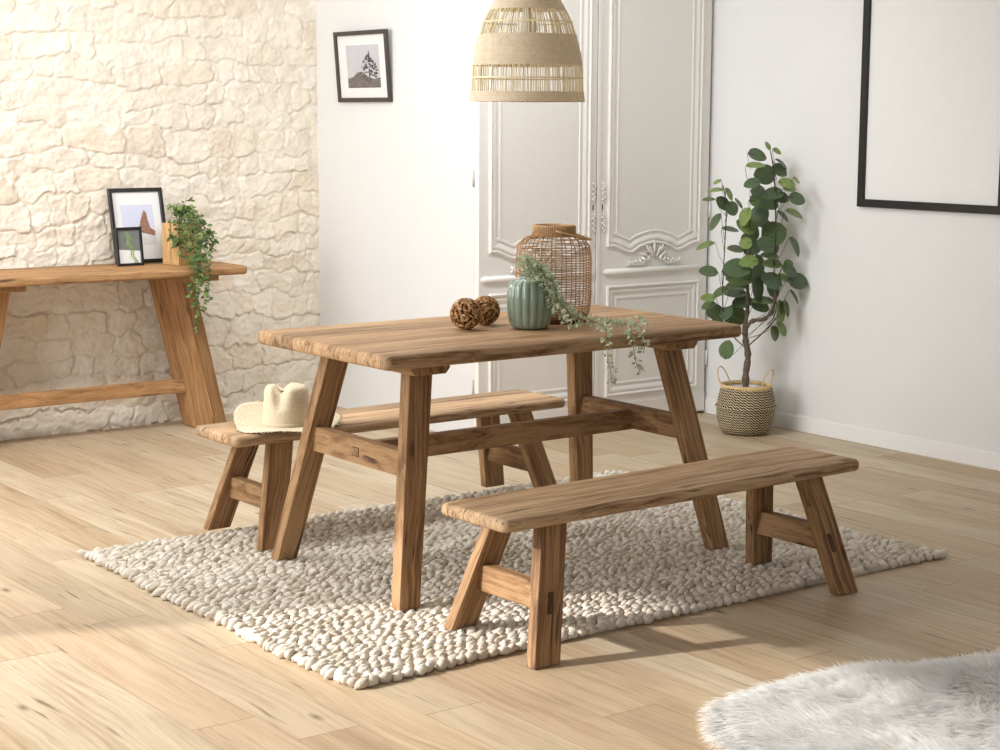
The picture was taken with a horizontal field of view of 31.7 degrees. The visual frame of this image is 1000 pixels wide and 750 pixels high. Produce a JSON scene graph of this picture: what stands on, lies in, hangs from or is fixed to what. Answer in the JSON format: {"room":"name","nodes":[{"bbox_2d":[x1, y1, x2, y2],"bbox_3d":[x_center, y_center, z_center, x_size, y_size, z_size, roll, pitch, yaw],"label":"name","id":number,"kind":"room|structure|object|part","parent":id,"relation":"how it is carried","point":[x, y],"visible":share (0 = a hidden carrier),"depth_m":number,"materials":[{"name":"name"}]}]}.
{"room":"dining room","nodes":[
{"label":"dining room","id":0,"kind":"room"},
{"bbox_2d":[0,0,319,440],"bbox_3d":[-2.218,-1.021,7.736,3.245,2.600,0.329,-6,10,-36],"label":"wall","id":1,"kind":"structure","parent":0,"point":[213,103],"depth_m":8.05,"materials":[{"name":"stone"}]},
{"bbox_2d":[0,406,999,749],"bbox_3d":[-0.093,0.837,4.277,7.162,0.050,9.100,-6,10,-36],"label":"floor","id":2,"kind":"structure","parent":0,"point":[90,659],"depth_m":4.92,"materials":[{"name":"brown wood"}]},
{"bbox_2d":[0,261,246,427],"bbox_3d":[-1.777,-0.086,7.704,1.334,0.758,0.452,-6,10,-36],"label":"console table","id":3,"kind":"object","parent":2,"relation":"on","point":[194,383],"visible":0.86,"depth_m":7.92,"materials":[{"name":"brown wood"}]},
{"bbox_3d":[-2.245,-0.026,7.494,0.324,0.698,0.125,-6,10,-36],"label":"leg","id":4,"kind":"part","parent":3,"relation":"part of","materials":[{"name":"brown wood"}]},
{"bbox_2d":[114,227,143,265],"bbox_3d":[-1.642,-0.569,7.799,0.128,0.170,0.034,-7,11,-39],"label":"picture frame","id":5,"kind":"object","parent":3,"relation":"on","point":[128,240],"visible":1,"depth_m":7.80,"materials":[{"name":"black wood"}]},
{"bbox_2d":[118,229,139,250],"bbox_3d":[-1.645,-0.596,7.799,0.106,0.095,0.001,-7,5,-39],"label":"print","id":6,"kind":"object","parent":5,"relation":"attached to","point":[134,234],"depth_m":7.80},
{"bbox_2d":[107,187,165,263],"bbox_3d":[-1.629,-0.674,7.938,0.262,0.336,0.090,-6,10,-36],"label":"picture frame","id":7,"kind":"object","parent":3,"relation":"on","point":[143,208],"visible":0.64,"depth_m":7.95,"materials":[{"name":"white paper"}]},
{"bbox_2d":[120,204,154,227],"bbox_3d":[-1.631,-0.677,7.940,0.157,0.184,0.002,-6,-1,-36],"label":"print","id":8,"kind":"object","parent":7,"relation":"attached to","point":[131,215],"depth_m":7.93},
{"bbox_2d":[162,222,201,264],"bbox_3d":[-1.429,-0.592,7.914,0.111,0.185,0.136,7,11,39],"label":"wooden planter","id":9,"kind":"object","parent":3,"relation":"on","point":[170,257],"visible":0.62,"depth_m":7.87,"materials":[{"name":"beige wood"}]},
{"bbox_2d":[166,197,218,332],"bbox_3d":[-1.345,-0.494,7.808,0.253,0.581,0.343,-6,10,-36],"label":"trailing plant","id":10,"kind":"object","parent":9,"relation":"in","point":[181,211],"visible":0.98,"depth_m":7.78,"materials":[{"name":"green plant"}]},
{"bbox_3d":[-1.434,-0.111,8.090,0.324,0.698,0.125,-6,10,-36],"label":"leg","id":11,"kind":"part","parent":3,"relation":"part of","materials":[{"name":"brown wood"}]},
{"bbox_2d":[77,470,947,689],"bbox_3d":[0.047,0.579,5.742,2.341,0.034,1.698,-6,10,-36],"label":"woven rug","id":12,"kind":"object","parent":2,"relation":"on","point":[327,610],"visible":0.7,"depth_m":5.42,"materials":[{"name":"fabric"}]},
{"bbox_2d":[196,389,564,550],"bbox_3d":[-0.391,0.311,6.233,1.387,0.374,0.395,-6,10,-37],"label":"bench","id":13,"kind":"object","parent":12,"relation":"on","point":[234,486],"visible":0.74,"depth_m":6.03,"materials":[{"name":"brown wood"}]},
{"bbox_3d":[-0.911,0.359,6.017,0.208,0.339,0.083,1,8,4],"label":"leg","id":14,"kind":"part","parent":13,"relation":"part of","materials":[{"name":"brown wood"}]},
{"bbox_3d":[-0.741,0.392,5.799,0.084,0.339,0.205,2,9,10],"label":"leg","id":15,"kind":"part","parent":13,"relation":"part of","materials":[{"name":"brown wood"}]},
{"bbox_2d":[233,382,341,433],"bbox_3d":[-0.713,0.100,5.888,0.365,0.141,0.347,0,8,0],"label":"straw hat","id":16,"kind":"object","parent":13,"relation":"on","point":[285,409],"visible":0.88,"depth_m":5.82,"materials":[{"name":"beige wicker"}]},
{"bbox_3d":[-0.714,0.096,5.883,0.160,0.132,0.180,0,8,0],"label":"crown","id":17,"kind":"part","parent":16,"relation":"part of","materials":[{"name":"beige wicker"}]},
{"bbox_3d":[-0.390,0.145,6.208,1.387,0.036,0.292,-6,10,-37],"label":"seat","id":18,"kind":"part","parent":13,"relation":"part of","materials":[{"name":"brown wood"}]},
{"bbox_3d":[-0.038,0.266,6.674,0.083,0.339,0.208,2,9,11],"label":"leg","id":19,"kind":"part","parent":13,"relation":"part of","materials":[{"name":"brown wood"}]},
{"bbox_3d":[0.128,0.299,6.454,0.205,0.339,0.084,1,8,6],"label":"leg","id":20,"kind":"part","parent":13,"relation":"part of","materials":[{"name":"brown wood"}]},
{"bbox_2d":[258,305,740,610],"bbox_3d":[0.013,0.213,5.663,1.384,0.738,0.754,-6,10,-36],"label":"dining table","id":21,"kind":"object","parent":12,"relation":"on","point":[418,349],"visible":0.9,"depth_m":5.52,"materials":[{"name":"brown wood"}]},
{"bbox_3d":[-0.601,0.262,5.570,0.260,0.664,0.089,1,8,7],"label":"leg","id":22,"kind":"part","parent":21,"relation":"part of","materials":[{"name":"brown wood"}]},
{"bbox_3d":[-0.260,0.330,5.116,0.089,0.664,0.260,2,9,10],"label":"leg","id":23,"kind":"part","parent":21,"relation":"part of","materials":[{"name":"brown wood"}]},
{"bbox_2d":[450,298,481,329],"bbox_3d":[-0.107,-0.193,5.534,0.102,0.101,0.101,-6,10,-36],"label":"ball","id":24,"kind":"object","parent":21,"relation":"on","point":[465,314],"visible":1,"depth_m":5.50,"materials":[{"name":"brown wicker"}]},
{"bbox_2d":[475,296,499,324],"bbox_3d":[-0.046,-0.208,5.660,0.096,0.095,0.095,5,10,28],"label":"ball","id":25,"kind":"object","parent":21,"relation":"on","point":[490,308],"visible":0.76,"depth_m":5.63,"materials":[{"name":"brown wicker"}]},
{"bbox_2d":[507,275,552,329],"bbox_3d":[0.095,-0.232,5.567,0.146,0.167,0.146,-6,10,-36],"label":"ribbed vase","id":26,"kind":"object","parent":21,"relation":"on","point":[527,309],"visible":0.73,"depth_m":5.51,"materials":[{"name":"green ceramic"}]},
{"bbox_2d":[516,252,649,383],"bbox_3d":[0.254,-0.182,5.448,0.424,0.386,0.284,1,8,5],"label":"eucalyptus garland","id":27,"kind":"object","parent":26,"relation":"in","point":[536,269],"visible":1,"depth_m":5.49,"materials":[{"name":"green plant"}]},
{"bbox_2d":[515,223,591,324],"bbox_3d":[0.175,-0.335,5.767,0.253,0.316,0.253,8,12,43],"label":"lantern","id":28,"kind":"object","parent":21,"relation":"on","point":[547,230],"visible":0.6,"depth_m":5.70,"materials":[{"name":"brown wicker"}]},
{"bbox_3d":[0.238,-0.459,5.748,0.123,0.040,0.156,0,8,0],"label":"handle","id":29,"kind":"part","parent":28,"relation":"part of","materials":[{"name":"wicker"}]},
{"bbox_3d":[0.286,0.169,6.222,0.089,0.664,0.260,2,9,10],"label":"leg","id":30,"kind":"part","parent":21,"relation":"part of","materials":[{"name":"brown wood"}]},
{"bbox_3d":[0.627,0.238,5.768,0.260,0.664,0.089,1,8,7],"label":"leg","id":31,"kind":"part","parent":21,"relation":"part of","materials":[{"name":"brown wood"}]},
{"bbox_2d":[442,447,858,669],"bbox_3d":[0.469,0.494,5.087,1.387,0.394,0.395,-6,11,-38],"label":"bench","id":32,"kind":"object","parent":2,"relation":"on","point":[546,510],"visible":1,"depth_m":4.88,"materials":[{"name":"brown wood"}]},
{"bbox_3d":[-0.049,0.533,4.862,0.208,0.339,0.083,1,8,4],"label":"leg","id":33,"kind":"part","parent":32,"relation":"part of","materials":[{"name":"brown wood"}]},
{"bbox_3d":[0.124,0.575,4.648,0.084,0.358,0.205,2,8,9],"label":"leg","id":34,"kind":"part","parent":32,"relation":"part of","materials":[{"name":"brown wood"}]},
{"bbox_3d":[0.469,0.318,5.061,1.387,0.036,0.292,-6,11,-38],"label":"seat","id":35,"kind":"part","parent":32,"relation":"part of","materials":[{"name":"brown wood"}]},
{"bbox_3d":[0.815,0.438,5.530,0.083,0.339,0.208,2,9,10],"label":"leg","id":36,"kind":"part","parent":32,"relation":"part of","materials":[{"name":"brown wood"}]},
{"bbox_3d":[0.984,0.481,5.314,0.205,0.358,0.084,1,8,5],"label":"leg","id":37,"kind":"part","parent":32,"relation":"part of","materials":[{"name":"brown wood"}]},
{"bbox_2d":[715,366,776,435],"bbox_3d":[1.120,0.111,8.018,0.282,0.304,0.282,-6,10,-36],"label":"seagrass basket","id":38,"kind":"object","parent":2,"relation":"on","point":[742,411],"visible":1,"depth_m":7.92,"materials":[{"name":"beige wicker"}]},
{"bbox_3d":[1.026,0.006,8.012,0.084,0.096,0.040,-6,10,-36],"label":"handle","id":39,"kind":"part","parent":38,"relation":"part of","materials":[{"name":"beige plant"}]},
{"bbox_2d":[696,142,807,386],"bbox_3d":[1.138,-0.393,7.937,0.508,1.304,0.252,1,8,3],"label":"potted plant","id":40,"kind":"object","parent":38,"relation":"in","point":[738,272],"visible":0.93,"depth_m":7.92,"materials":[{"name":"green plant"}]},
{"bbox_3d":[1.119,0.154,8.023,0.202,0.196,0.202,-6,10,-36],"label":"pot","id":41,"kind":"part","parent":40,"relation":"part of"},
{"bbox_3d":[1.212,0.017,7.950,0.028,0.093,0.093,6,10,34],"label":"handle","id":42,"kind":"part","parent":38,"relation":"part of","materials":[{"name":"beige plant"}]},
{"bbox_2d":[695,646,999,749],"bbox_3d":[1.120,0.783,4.230,1.432,0.077,0.966,-6,10,-36],"label":"sheepskin rug","id":43,"kind":"object","parent":2,"relation":"on","point":[954,703],"visible":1,"depth_m":4.22,"materials":[{"name":"white fur"}]},
{"bbox_2d":[316,0,699,431],"bbox_3d":[-0.013,-1.142,8.623,1.371,2.600,1.523,-6,10,-36],"label":"wall","id":44,"kind":"structure","parent":0,"point":[396,195],"depth_m":8.09,"materials":[{"name":"white paint"}]},
{"bbox_2d":[333,29,392,101],"bbox_3d":[-0.644,-1.444,8.240,0.042,0.330,0.458,-6,10,-36],"label":"picture frame","id":45,"kind":"object","parent":44,"relation":"attached to","point":[362,58],"visible":1,"depth_m":8.23,"materials":[{"name":"white paper"}]},
{"bbox_2d":[346,44,380,78],"bbox_3d":[-0.640,-1.444,8.238,0.003,0.198,0.284,-12,14,-35],"label":"print","id":46,"kind":"object","parent":45,"relation":"attached to","point":[355,54],"depth_m":8.24},
{"bbox_2d":[472,0,597,426],"bbox_3d":[0.164,-1.000,7.792,0.668,2.538,0.056,-6,10,-36],"label":"door","id":47,"kind":"structure","parent":44,"relation":"in","point":[535,162],"depth_m":7.79,"materials":[{"name":"beige paint"}]},
{"bbox_3d":[0.170,0.208,7.960,0.657,0.100,0.006,-6,10,-36],"label":"kick moulding","id":48,"kind":"part","parent":47,"relation":"part of","materials":[{"name":"beige paint"}]},
{"bbox_3d":[0.176,-0.439,7.861,0.637,0.027,0.016,-6,10,-36],"label":"rail moulding","id":49,"kind":"part","parent":47,"relation":"part of","materials":[{"name":"beige paint"}]},
{"bbox_3d":[0.180,-0.120,7.914,0.565,0.517,0.012,-6,10,-36],"label":"panel moulding","id":50,"kind":"part","parent":47,"relation":"part of","materials":[{"name":"beige paint"}]},
{"bbox_3d":[0.185,-1.323,7.737,0.565,1.622,0.012,-6,10,-36],"label":"panel moulding","id":51,"kind":"part","parent":47,"relation":"part of","materials":[{"name":"beige paint"}]},
{"bbox_2d":[594,0,711,410],"bbox_3d":[0.720,-1.056,8.194,0.709,2.538,0.046,-6,10,-36],"label":"door","id":52,"kind":"structure","parent":44,"relation":"in","point":[654,75],"depth_m":8.20,"materials":[{"name":"beige paint"}]},
{"bbox_3d":[0.722,-0.177,8.312,0.575,0.517,0.012,-6,10,-36],"label":"panel moulding","id":53,"kind":"part","parent":52,"relation":"part of","materials":[{"name":"beige paint"}]},
{"bbox_3d":[0.734,-0.496,8.271,0.639,0.027,0.016,-6,10,-36],"label":"rail moulding","id":54,"kind":"part","parent":52,"relation":"part of","materials":[{"name":"beige paint"}]},
{"bbox_3d":[0.727,-1.379,8.135,0.575,1.622,0.012,-6,10,-36],"label":"panel moulding","id":55,"kind":"part","parent":52,"relation":"part of","materials":[{"name":"beige paint"}]},
{"bbox_3d":[0.719,0.151,8.364,0.682,0.100,0.006,-6,10,-36],"label":"kick moulding","id":56,"kind":"part","parent":52,"relation":"part of","materials":[{"name":"beige paint"}]},
{"bbox_2d":[704,0,999,452],"bbox_3d":[2.792,-0.759,6.109,0.100,2.600,8.950,-6,10,-36],"label":"wall","id":57,"kind":"structure","parent":0,"point":[894,327],"depth_m":7.79,"materials":[{"name":"white paint"}]},
{"bbox_2d":[700,397,999,470],"bbox_3d":[2.779,0.504,6.211,0.011,0.072,6.025,-6,10,-36],"label":"baseboard","id":58,"kind":"structure","parent":57,"relation":"attached to","point":[893,441],"depth_m":7.67,"materials":[{"name":"paint"}]},
{"bbox_2d":[857,0,999,214],"bbox_3d":[1.797,-1.233,7.290,0.022,1.100,0.780,-6,10,-36],"label":"picture frame","id":59,"kind":"object","parent":57,"relation":"attached to","point":[929,124],"visible":1,"depth_m":7.32,"materials":[{"name":"white paper"}]},
{"bbox_3d":[0.004,-1.784,3.860,7.062,0.060,8.950,-6,10,-36],"label":"ceiling","id":60,"kind":"structure","parent":0,"visible":0},
{"bbox_2d":[469,0,584,101],"bbox_3d":[0.088,-1.427,5.521,0.370,1.131,0.370,-6,10,-36],"label":"pendant lamp","id":61,"kind":"object","parent":60,"relation":"hanging from","point":[527,48],"visible":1,"depth_m":5.46,"materials":[{"name":"wicker"}]},
{"bbox_3d":[0.088,-1.210,5.553,0.244,0.116,0.244,-6,10,-36],"label":"woven crown","id":62,"kind":"part","parent":61,"relation":"part of","materials":[{"name":"wicker"}]},
{"bbox_3d":[0.087,-1.131,5.564,0.060,0.130,0.060,-6,10,-36],"label":"bulb","id":63,"kind":"part","parent":61,"relation":"part of","materials":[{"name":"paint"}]}
]}

